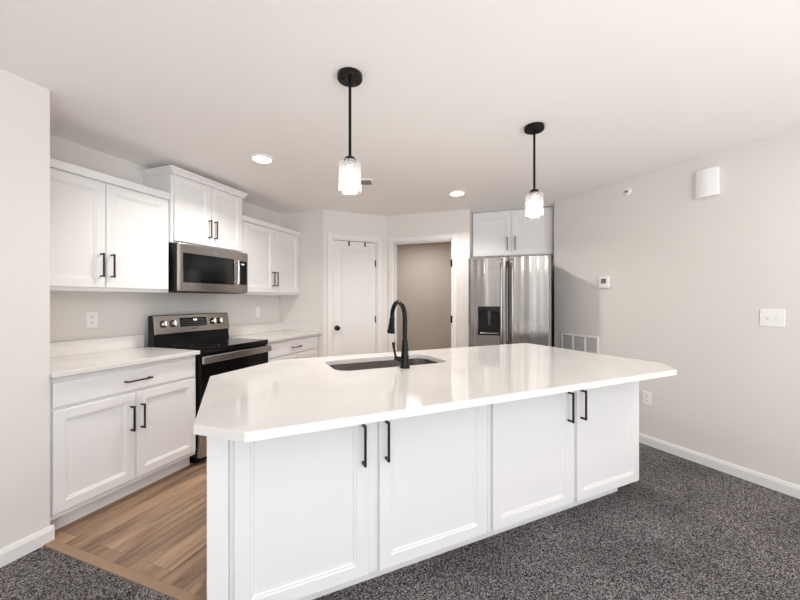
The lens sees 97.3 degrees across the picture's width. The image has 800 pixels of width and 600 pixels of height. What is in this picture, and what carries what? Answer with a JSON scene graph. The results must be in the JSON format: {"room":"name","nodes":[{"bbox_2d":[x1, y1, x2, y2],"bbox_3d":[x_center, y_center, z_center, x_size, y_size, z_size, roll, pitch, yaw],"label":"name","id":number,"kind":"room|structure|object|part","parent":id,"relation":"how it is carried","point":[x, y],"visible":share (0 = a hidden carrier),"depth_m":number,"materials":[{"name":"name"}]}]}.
{"room":"kitchen","nodes":[
{"label":"kitchen","id":0,"kind":"room"},
{"bbox_2d":[0,68,49,548],"bbox_3d":[-2.715,0.085,0.800,0.770,2.450,2.646,0,0,20],"label":"wall","id":1,"kind":"structure","parent":0,"point":[24,104],"depth_m":1.81,"materials":[{"name":"white paint"}]},
{"bbox_2d":[0,525,54,567],"bbox_3d":[-2.344,1.268,0.672,0.014,0.083,2.660,0,0,20],"label":"baseboard","id":2,"kind":"structure","parent":1,"relation":"attached to","point":[8,554],"depth_m":1.81,"materials":[{"name":"white paint"}]},
{"bbox_2d":[55,458,206,597],"bbox_3d":[0.213,1.335,4.251,4.092,0.050,5.865,0,0,20],"label":"floor","id":3,"kind":"structure","parent":0,"point":[158,530],"depth_m":2.00,"materials":[{"name":"brown wood"}]},
{"bbox_2d":[50,355,195,529],"bbox_3d":[-2.033,0.868,2.447,0.681,0.884,0.908,0,0,20],"label":"base cabinet","id":4,"kind":"object","parent":3,"relation":"on","point":[115,433],"visible":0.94,"depth_m":2.23,"materials":[{"name":"white paint"}]},
{"bbox_3d":[-1.837,0.898,2.137,0.019,0.568,0.432,0,0,20],"label":"door","id":5,"kind":"part","parent":4,"relation":"part of","materials":[{"name":"white paint"}]},
{"bbox_3d":[-1.760,0.528,2.347,0.019,0.140,0.880,0,0,20],"label":"drawer","id":6,"kind":"part","parent":4,"relation":"part of","materials":[{"name":"white paint"}]},
{"bbox_2d":[50,334,199,377],"bbox_3d":[-2.039,0.358,2.451,0.669,0.134,0.913,0,0,20],"label":"countertop","id":7,"kind":"structure","parent":4,"relation":"on","point":[73,357],"depth_m":2.50,"materials":[{"name":"white stone"}]},
{"bbox_3d":[-1.745,0.775,2.301,0.040,0.165,0.010,0,0,20],"label":"handle","id":8,"kind":"part","parent":4,"relation":"part of","materials":[{"name":"brown metal"}]},
{"bbox_3d":[-1.732,0.528,2.337,0.040,0.010,0.165,0,0,20],"label":"handle","id":9,"kind":"part","parent":4,"relation":"part of","materials":[{"name":"brown metal"}]},
{"bbox_3d":[-1.723,0.775,2.363,0.040,0.165,0.010,0,0,20],"label":"handle","id":10,"kind":"part","parent":4,"relation":"part of","materials":[{"name":"brown metal"}]},
{"bbox_3d":[-1.685,0.898,2.553,0.019,0.568,0.444,0,0,20],"label":"door","id":11,"kind":"part","parent":4,"relation":"part of","materials":[{"name":"white paint"}]},
{"bbox_2d":[43,540,206,599],"bbox_3d":[-1.341,1.307,1.696,1.179,0.006,0.046,0,0,20],"label":"trim","id":12,"kind":"structure","parent":3,"relation":"attached to","point":[154,584],"depth_m":1.68,"materials":[{"name":"brown wood"}]},
{"bbox_2d":[147,312,270,463],"bbox_3d":[-1.718,0.720,3.241,0.664,1.180,0.787,0,0,20],"label":"range","id":13,"kind":"object","parent":3,"relation":"on","point":[208,333],"visible":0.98,"depth_m":3.11,"materials":[{"name":"black metal"}]},
{"bbox_3d":[-1.933,0.216,3.319,0.046,0.162,0.779,0,0,20],"label":"control panel","id":14,"kind":"part","parent":13,"relation":"part of","materials":[{"name":"silver metal"}]},
{"bbox_3d":[-1.459,1.143,3.146,0.041,0.223,0.775,0,0,20],"label":"drawer","id":15,"kind":"part","parent":13,"relation":"part of","materials":[{"name":"silver metal"}]},
{"bbox_2d":[147,338,267,351],"bbox_3d":[-1.730,0.404,3.245,0.600,0.022,0.787,0,0,20],"label":"cooktop","id":16,"kind":"object","parent":13,"relation":"in","point":[202,344],"depth_m":3.15,"materials":[{"name":"black glass"}]},
{"bbox_3d":[-1.461,0.736,3.147,0.038,0.579,0.775,0,0,20],"label":"oven door","id":17,"kind":"part","parent":13,"relation":"part of","materials":[{"name":"black glass"}]},
{"bbox_3d":[-1.463,0.429,3.148,0.033,0.026,0.775,0,0,20],"label":"rail","id":18,"kind":"part","parent":13,"relation":"part of","materials":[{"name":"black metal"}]},
{"bbox_3d":[-1.425,0.476,3.133,0.040,0.061,0.781,0,0,20],"label":"handle","id":19,"kind":"part","parent":13,"relation":"part of","materials":[{"name":"silver metal"}]},
{"bbox_2d":[207,436,228,599],"bbox_3d":[-0.643,0.868,1.625,0.400,0.884,0.580,0,0,-25],"label":"end panel","id":20,"kind":"object","parent":3,"relation":"on","point":[217,448],"visible":0.14,"depth_m":1.29,"materials":[{"name":"white paint"}]},
{"bbox_2d":[267,334,317,361],"bbox_3d":[-1.453,0.868,4.083,0.653,0.884,0.976,0,0,20],"label":"base cabinet","id":21,"kind":"object","parent":3,"relation":"on","point":[306,346],"visible":0.23,"depth_m":3.97,"materials":[{"name":"white paint"}]},
{"bbox_2d":[228,322,320,341],"bbox_3d":[-1.459,0.358,4.086,0.641,0.134,0.977,0,0,20],"label":"countertop","id":22,"kind":"structure","parent":21,"relation":"on","point":[276,331],"depth_m":4.21,"materials":[{"name":"white stone"}]},
{"bbox_3d":[-1.266,0.898,3.786,0.019,0.568,0.465,0,0,20],"label":"door","id":23,"kind":"part","parent":21,"relation":"part of","materials":[{"name":"white paint"}]},
{"bbox_3d":[-1.111,0.898,4.212,0.019,0.568,0.432,0,0,20],"label":"door","id":24,"kind":"part","parent":21,"relation":"part of","materials":[{"name":"white paint"}]},
{"bbox_2d":[468,255,550,346],"bbox_3d":[1.290,0.419,4.126,0.859,1.781,0.863,0,0,20],"label":"refrigerator","id":25,"kind":"object","parent":3,"relation":"on","point":[509,300],"visible":0.61,"depth_m":3.77,"materials":[{"name":"grey metal"}]},
{"bbox_3d":[0.971,0.040,3.887,0.422,1.010,0.070,0,0,20],"label":"door","id":26,"kind":"part","parent":25,"relation":"part of","materials":[{"name":"silver metal"}]},
{"bbox_3d":[1.088,0.040,3.784,0.032,0.968,0.067,0,0,20],"label":"handle","id":27,"kind":"part","parent":25,"relation":"part of","materials":[{"name":"silver metal"}]},
{"bbox_3d":[1.197,0.040,3.745,0.032,0.968,0.067,0,0,20],"label":"handle","id":28,"kind":"part","parent":25,"relation":"part of","materials":[{"name":"silver metal"}]},
{"bbox_3d":[1.376,0.040,3.740,0.422,1.010,0.070,0,0,20],"label":"door","id":29,"kind":"part","parent":25,"relation":"part of","materials":[{"name":"silver metal"}]},
{"bbox_3d":[0.815,0.868,2.719,1.092,0.884,0.701,0,0,-25],"label":"cabinet","id":30,"kind":"object","parent":3,"relation":"on","visible":0},
{"bbox_2d":[193,343,676,442],"bbox_3d":[0.285,0.411,2.119,2.552,0.030,1.304,0,0,-25],"label":"countertop","id":31,"kind":"structure","parent":30,"relation":"on","point":[286,397],"depth_m":1.63,"materials":[{"name":"white stone"}]},
{"bbox_2d":[330,358,436,370],"bbox_3d":[-0.088,0.529,2.271,0.732,0.206,0.376,0,0,-25],"label":"sink","id":32,"kind":"object","parent":31,"relation":"in","point":[416,361],"visible":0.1,"depth_m":2.44,"materials":[{"name":"silver metal"}]},
{"bbox_2d":[387,300,409,368],"bbox_3d":[-0.037,0.198,2.137,0.110,0.396,0.260,0,0,-25],"label":"faucet","id":33,"kind":"object","parent":31,"relation":"on","point":[404,359],"visible":1,"depth_m":2.05,"materials":[{"name":"black metal"}]},
{"bbox_3d":[-0.031,0.290,2.032,0.032,0.095,0.019,0,0,-3],"label":"lever","id":34,"kind":"part","parent":33,"relation":"part of","materials":[{"name":"black metal"}]},
{"bbox_3d":[-0.011,0.119,2.140,0.027,0.238,0.212,0,0,-25],"label":"spout","id":35,"kind":"part","parent":33,"relation":"part of","materials":[{"name":"black metal"}]},
{"bbox_2d":[50,134,279,346],"bbox_3d":[-2.089,0.085,3.472,0.120,2.450,2.804,0,0,20],"label":"wall","id":36,"kind":"structure","parent":0,"point":[119,314],"depth_m":2.87,"materials":[{"name":"white paint"}]},
{"bbox_2d":[86,312,97,327],"bbox_3d":[-2.318,0.150,2.651,0.009,0.120,0.076,0,0,20],"label":"wall outlet","id":37,"kind":"object","parent":36,"relation":"attached to","point":[91,317],"visible":1,"depth_m":2.65,"materials":[{"name":"white plastic"}]},
{"bbox_2d":[50,334,143,357],"bbox_3d":[-2.337,0.344,2.559,0.035,0.105,0.913,0,0,20],"label":"backsplash","id":38,"kind":"structure","parent":36,"relation":"attached to","point":[84,346],"depth_m":2.64,"materials":[{"name":"white stone"}]},
{"bbox_2d":[50,158,169,292],"bbox_3d":[-2.180,-0.469,2.508,0.363,0.817,0.926,0,0,20],"label":"upper cabinet","id":39,"kind":"object","parent":36,"relation":"attached to","point":[108,233],"visible":0.8,"depth_m":2.44,"materials":[{"name":"white paint"}]},
{"bbox_3d":[-2.134,-0.448,2.248,0.019,0.724,0.440,0,0,20],"label":"door","id":40,"kind":"part","parent":39,"relation":"part of","materials":[{"name":"white paint"}]},
{"bbox_3d":[-2.042,-0.240,2.416,0.040,0.165,0.010,0,0,20],"label":"handle","id":41,"kind":"part","parent":39,"relation":"part of","materials":[{"name":"brown metal"}]},
{"bbox_3d":[-2.064,-0.850,2.465,0.044,0.055,0.924,0,0,20],"label":"trim","id":42,"kind":"part","parent":39,"relation":"part of","materials":[{"name":"white paint"}]},
{"bbox_3d":[-2.019,-0.240,2.478,0.040,0.165,0.010,0,0,20],"label":"handle","id":43,"kind":"part","parent":39,"relation":"part of","materials":[{"name":"brown metal"}]},
{"bbox_3d":[-1.980,-0.448,2.672,0.019,0.724,0.452,0,0,20],"label":"door","id":44,"kind":"part","parent":39,"relation":"part of","materials":[{"name":"white paint"}]},
{"bbox_2d":[139,165,247,251],"bbox_3d":[-1.880,-0.784,3.299,0.386,0.618,0.830,0,0,20],"label":"upper cabinet","id":45,"kind":"object","parent":36,"relation":"attached to","point":[202,211],"visible":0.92,"depth_m":3.14,"materials":[{"name":"white paint"}]},
{"bbox_3d":[-1.807,-0.765,3.080,0.019,0.545,0.356,0,0,20],"label":"door","id":46,"kind":"part","parent":45,"relation":"part of","materials":[{"name":"white paint"}]},
{"bbox_3d":[-1.883,-1.067,3.300,0.380,0.053,0.830,0,0,20],"label":"crown moulding","id":47,"kind":"part","parent":45,"relation":"part of","materials":[{"name":"white paint"}]},
{"bbox_3d":[-1.764,-0.762,3.256,0.019,0.575,0.762,0,0,20],"label":"frame","id":48,"kind":"part","parent":45,"relation":"part of","materials":[{"name":"white paint"}]},
{"bbox_2d":[168,242,247,293],"bbox_3d":[-1.843,-0.268,3.285,0.464,0.407,0.745,0,0,20],"label":"microwave","id":49,"kind":"object","parent":45,"relation":"attached to","point":[191,268],"visible":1,"depth_m":3.10,"materials":[{"name":"silver metal"}]},
{"bbox_3d":[-1.696,-0.270,3.151,0.006,0.247,0.537,0,0,20],"label":"door glass","id":50,"kind":"part","parent":49,"relation":"part of","materials":[{"name":"black glass"}]},
{"bbox_3d":[-1.575,-0.269,3.413,0.049,0.231,0.024,0,0,20],"label":"handle","id":51,"kind":"part","parent":49,"relation":"part of","materials":[{"name":"silver metal"}]},
{"bbox_3d":[-1.566,-0.269,3.506,0.006,0.235,0.106,0,0,20],"label":"control panel","id":52,"kind":"part","parent":49,"relation":"part of","materials":[{"name":"black glass"}]},
{"bbox_3d":[-1.682,-0.765,3.423,0.019,0.545,0.364,0,0,20],"label":"door","id":53,"kind":"part","parent":45,"relation":"part of","materials":[{"name":"white paint"}]},
{"bbox_2d":[228,322,280,335],"bbox_3d":[-1.744,0.344,4.190,0.035,0.105,0.977,0,0,20],"label":"backsplash","id":54,"kind":"structure","parent":36,"relation":"attached to","point":[265,327],"depth_m":4.17,"materials":[{"name":"white stone"}]},
{"bbox_2d":[255,307,259,316],"bbox_3d":[-1.727,0.144,4.277,0.008,0.120,0.076,0,0,20],"label":"wall outlet","id":55,"kind":"object","parent":36,"relation":"attached to","point":[257,309],"visible":1,"depth_m":4.27,"materials":[{"name":"white plastic"}]},
{"bbox_2d":[227,215,299,294],"bbox_3d":[-1.591,-0.469,4.127,0.363,0.817,0.988,0,0,20],"label":"upper cabinet","id":56,"kind":"object","parent":36,"relation":"attached to","point":[272,250],"visible":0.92,"depth_m":4.02,"materials":[{"name":"white paint"}]},
{"bbox_3d":[-1.546,-0.448,3.864,0.019,0.724,0.456,0,0,20],"label":"door","id":57,"kind":"part","parent":56,"relation":"part of","materials":[{"name":"white paint"}]},
{"bbox_3d":[-1.474,-0.850,4.086,0.044,0.055,0.986,0,0,20],"label":"trim","id":58,"kind":"part","parent":56,"relation":"part of","materials":[{"name":"white paint"}]},
{"bbox_3d":[-1.388,-0.448,4.298,0.019,0.724,0.459,0,0,20],"label":"door","id":59,"kind":"part","parent":56,"relation":"part of","materials":[{"name":"white paint"}]},
{"bbox_2d":[280,209,322,356],"bbox_3d":[-1.258,0.085,4.599,0.670,2.450,0.122,0,0,20],"label":"wall","id":60,"kind":"structure","parent":0,"point":[305,307],"depth_m":4.50,"materials":[{"name":"white paint"}]},
{"bbox_2d":[323,209,386,356],"bbox_3d":[-0.596,0.085,4.664,0.868,2.450,0.120,0,0,-25],"label":"wall","id":61,"kind":"structure","parent":0,"point":[334,222],"depth_m":4.59,"materials":[{"name":"white paint"}]},
{"bbox_2d":[333,240,375,355],"bbox_3d":[-0.573,0.268,4.601,0.596,2.061,0.107,0,0,-25],"label":"door","id":62,"kind":"structure","parent":61,"relation":"in","point":[354,265],"depth_m":4.62,"materials":[{"name":"white paint"}]},
{"bbox_2d":[328,233,381,355],"bbox_3d":[-0.607,0.234,4.653,0.730,2.152,0.141,0,0,-25],"label":"trim","id":63,"kind":"structure","parent":61,"relation":"attached to","point":[339,237],"depth_m":4.63,"materials":[{"name":"white paint"}]},
{"bbox_2d":[0,0,799,215],"bbox_3d":[0.638,-1.190,1.235,10.800,0.100,14.300,0,0,-25],"label":"ceiling","id":64,"kind":"structure","parent":0,"point":[444,101],"depth_m":1.86,"materials":[{"name":"white paint"}]},
{"bbox_2d":[249,154,274,163],"bbox_3d":[-1.112,-1.134,2.836,0.196,0.012,0.196,0,0,-25],"label":"recessed light","id":65,"kind":"object","parent":64,"relation":"in","point":[258,158],"visible":1,"depth_m":2.81,"materials":[{"name":"white plastic"}]},
{"bbox_2d":[337,67,361,190],"bbox_3d":[-0.254,-0.844,1.784,0.125,0.592,0.125,0,0,-25],"label":"pendant lamp","id":66,"kind":"object","parent":64,"relation":"hanging from","point":[349,77],"visible":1,"depth_m":1.76,"materials":[{"name":"black metal"}]},
{"bbox_3d":[-0.254,-0.913,1.784,0.015,0.402,0.015,0,0,-25],"label":"rod","id":67,"kind":"part","parent":66,"relation":"part of","materials":[{"name":"black metal"}]},
{"bbox_2d":[345,160,354,167],"bbox_3d":[-0.254,-0.686,1.784,0.052,0.026,0.052,0,0,-25],"label":"socket","id":68,"kind":"object","parent":66,"relation":"attached to","point":[348,163],"depth_m":1.76,"materials":[{"name":"silver metal"}]},
{"bbox_3d":[-0.254,-0.614,1.784,0.092,0.117,0.092,0,0,-25],"label":"bulb","id":69,"kind":"part","parent":66,"relation":"part of","materials":[{"name":"white glass"}]},
{"bbox_2d":[339,179,373,185],"bbox_3d":[-0.417,-1.136,3.402,0.320,0.008,0.180,0,0,0],"label":"ceiling vent","id":70,"kind":"object","parent":64,"relation":"in","point":[362,182],"visible":0.5,"depth_m":3.40,"materials":[{"name":"white plastic"}]},
{"bbox_2d":[448,190,465,195],"bbox_3d":[0.607,-1.134,3.750,0.196,0.012,0.196,0,0,-25],"label":"recessed light","id":71,"kind":"object","parent":64,"relation":"in","point":[455,192],"visible":1,"depth_m":3.73,"materials":[{"name":"white plastic"}]},
{"bbox_2d":[524,122,544,215],"bbox_3d":[0.883,-0.844,2.314,0.125,0.592,0.125,0,0,-25],"label":"pendant lamp","id":72,"kind":"object","parent":64,"relation":"hanging from","point":[534,208],"visible":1,"depth_m":2.30,"materials":[{"name":"white glass"}]},
{"bbox_2d":[530,192,538,197],"bbox_3d":[0.883,-0.686,2.314,0.052,0.026,0.052,0,0,-25],"label":"socket","id":73,"kind":"object","parent":72,"relation":"attached to","point":[532,194],"depth_m":2.30,"materials":[{"name":"silver metal"}]},
{"bbox_3d":[0.883,-0.913,2.314,0.015,0.402,0.015,0,0,-25],"label":"rod","id":74,"kind":"part","parent":72,"relation":"part of","materials":[{"name":"black metal"}]},
{"bbox_3d":[0.883,-0.614,2.314,0.092,0.117,0.092,0,0,-25],"label":"bulb","id":75,"kind":"part","parent":72,"relation":"part of","materials":[{"name":"white glass"}]},
{"bbox_2d":[0,443,799,599],"bbox_3d":[0.375,1.335,-1.633,7.700,0.050,9.124,0,0,-25],"label":"floor","id":76,"kind":"structure","parent":0,"point":[686,529],"depth_m":1.78,"materials":[{"name":"grey carpet"}]},
{"bbox_2d":[229,405,486,599],"bbox_3d":[-0.144,0.868,1.684,1.208,0.884,0.360,0,0,-25],"label":"base cabinet","id":77,"kind":"object","parent":76,"relation":"on","point":[312,515],"visible":0.68,"depth_m":1.51,"materials":[{"name":"white paint"}]},
{"bbox_3d":[-0.380,0.818,1.430,0.531,0.760,0.019,0,0,-25],"label":"door","id":78,"kind":"part","parent":77,"relation":"part of","materials":[{"name":"white paint"}]},
{"bbox_3d":[-0.153,0.620,1.503,0.010,0.176,0.040,0,0,-25],"label":"handle","id":79,"kind":"part","parent":77,"relation":"part of","materials":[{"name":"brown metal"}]},
{"bbox_3d":[-0.055,0.620,1.549,0.010,0.176,0.040,0,0,-25],"label":"handle","id":80,"kind":"part","parent":77,"relation":"part of","materials":[{"name":"brown metal"}]},
{"bbox_3d":[0.173,0.818,1.688,0.590,0.760,0.019,0,0,-25],"label":"door","id":81,"kind":"part","parent":77,"relation":"part of","materials":[{"name":"white paint"}]},
{"bbox_2d":[477,381,638,540],"bbox_3d":[0.970,0.868,2.203,1.248,0.884,0.360,0,0,-25],"label":"base cabinet","id":82,"kind":"object","parent":76,"relation":"on","point":[547,455],"visible":0.75,"depth_m":2.03,"materials":[{"name":"white paint"}]},
{"bbox_3d":[0.740,0.818,1.952,0.578,0.760,0.019,0,0,-25],"label":"door","id":83,"kind":"part","parent":82,"relation":"part of","materials":[{"name":"white paint"}]},
{"bbox_3d":[1.016,0.818,2.103,1.248,0.784,0.019,0,0,-25],"label":"frame","id":84,"kind":"part","parent":82,"relation":"part of","materials":[{"name":"white paint"}]},
{"bbox_3d":[0.989,0.620,2.036,0.010,0.176,0.040,0,0,-25],"label":"handle","id":85,"kind":"part","parent":82,"relation":"part of","materials":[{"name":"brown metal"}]},
{"bbox_3d":[1.087,0.620,2.082,0.010,0.176,0.040,0,0,-25],"label":"handle","id":86,"kind":"part","parent":82,"relation":"part of","materials":[{"name":"brown metal"}]},
{"bbox_3d":[1.316,0.818,2.221,0.593,0.760,0.019,0,0,-25],"label":"door","id":87,"kind":"part","parent":82,"relation":"part of","materials":[{"name":"white paint"}]},
{"bbox_2d":[397,242,450,351],"bbox_3d":[0.476,0.085,7.010,2.300,2.450,0.100,0,0,20],"label":"wall","id":88,"kind":"structure","parent":0,"point":[423,269],"depth_m":6.95,"materials":[{"name":"beige paint"}]},
{"bbox_2d":[387,209,470,351],"bbox_3d":[0.367,0.085,4.658,1.116,2.450,0.120,0,0,20],"label":"wall","id":89,"kind":"structure","parent":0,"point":[455,221],"depth_m":4.49,"materials":[{"name":"white paint"}]},
{"bbox_2d":[389,233,456,351],"bbox_3d":[0.304,0.234,4.672,0.929,2.152,0.147,0,0,20],"label":"door frame","id":90,"kind":"structure","parent":89,"relation":"attached to","point":[393,242],"depth_m":4.63,"materials":[{"name":"white paint"}]},
{"bbox_2d":[471,212,471,257],"bbox_3d":[0.927,0.085,4.724,0.110,2.450,0.387,0,0,20],"label":"wall","id":91,"kind":"structure","parent":0,"point":[471,212],"depth_m":4.57,"materials":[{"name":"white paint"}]},
{"bbox_2d":[551,257,551,346],"bbox_3d":[1.532,0.085,4.763,1.220,2.450,0.100,0,0,20],"label":"wall","id":92,"kind":"structure","parent":0,"point":[551,257],"depth_m":4.55,"materials":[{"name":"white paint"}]},
{"bbox_2d":[472,207,552,258],"bbox_3d":[1.443,-0.842,4.548,0.968,0.580,0.355,0,0,20],"label":"upper cabinet","id":93,"kind":"object","parent":92,"relation":"attached to","point":[510,233],"visible":0.97,"depth_m":4.41,"materials":[{"name":"white paint"}]},
{"bbox_3d":[1.176,-0.833,4.509,0.470,0.538,0.019,0,0,20],"label":"door","id":94,"kind":"part","parent":93,"relation":"part of","materials":[{"name":"white paint"}]},
{"bbox_3d":[1.621,-0.833,4.347,0.468,0.538,0.019,0,0,20],"label":"door","id":95,"kind":"part","parent":93,"relation":"part of","materials":[{"name":"white paint"}]},
{"bbox_2d":[552,206,553,346],"bbox_3d":[1.946,0.085,4.311,0.132,2.450,0.466,0,0,20],"label":"wall","id":96,"kind":"structure","parent":0,"point":[553,206],"depth_m":4.26,"materials":[{"name":"white paint"}]},
{"bbox_2d":[554,127,799,485],"bbox_3d":[3.799,0.085,-0.012,0.125,2.450,9.167,0,0,-25],"label":"wall","id":97,"kind":"structure","parent":0,"point":[691,279],"depth_m":2.79,"materials":[{"name":"white paint"}]},
{"bbox_2d":[561,333,598,353],"bbox_3d":[1.938,0.625,3.817,0.010,0.500,0.464,0,0,-25],"label":"air vent","id":98,"kind":"object","parent":97,"relation":"in","point":[585,343],"visible":0.39,"depth_m":3.80,"materials":[{"name":"white plastic"}]},
{"bbox_2d":[599,277,609,287],"bbox_3d":[2.056,-0.177,3.545,0.025,0.112,0.108,0,0,-25],"label":"thermostat","id":99,"kind":"object","parent":97,"relation":"attached to","point":[604,282],"visible":1,"depth_m":3.53,"materials":[{"name":"white plastic"}]},
{"bbox_2d":[624,188,630,195],"bbox_3d":[2.152,-1.027,3.340,0.026,0.072,0.072,0,0,-25],"label":"sprinkler head","id":100,"kind":"object","parent":97,"relation":"attached to","point":[627,191],"visible":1,"depth_m":3.34},
{"bbox_2d":[643,391,651,405],"bbox_3d":[2.234,0.890,3.183,0.009,0.120,0.076,0,0,-25],"label":"wall outlet","id":101,"kind":"object","parent":97,"relation":"attached to","point":[647,396],"visible":1,"depth_m":3.18,"materials":[{"name":"white plastic"}]},
{"bbox_2d":[695,166,719,199],"bbox_3d":[2.409,-0.918,2.763,0.048,0.216,0.144,0,0,-25],"label":"door chime","id":102,"kind":"object","parent":97,"relation":"attached to","point":[707,181],"visible":1,"depth_m":2.74,"materials":[{"name":"white plastic"}]},
{"bbox_2d":[639,433,799,498],"bbox_3d":[3.695,1.268,0.046,0.014,0.083,8.960,0,0,-25],"label":"baseboard","id":103,"kind":"structure","parent":97,"relation":"attached to","point":[773,483],"depth_m":2.66,"materials":[{"name":"white paint"}]},
{"bbox_2d":[760,309,784,326],"bbox_3d":[2.577,0.124,2.440,0.016,0.124,0.128,0,0,-25],"label":"light switch","id":104,"kind":"object","parent":97,"relation":"attached to","point":[768,317],"visible":1,"depth_m":2.44,"materials":[{"name":"white plastic"}]}
]}

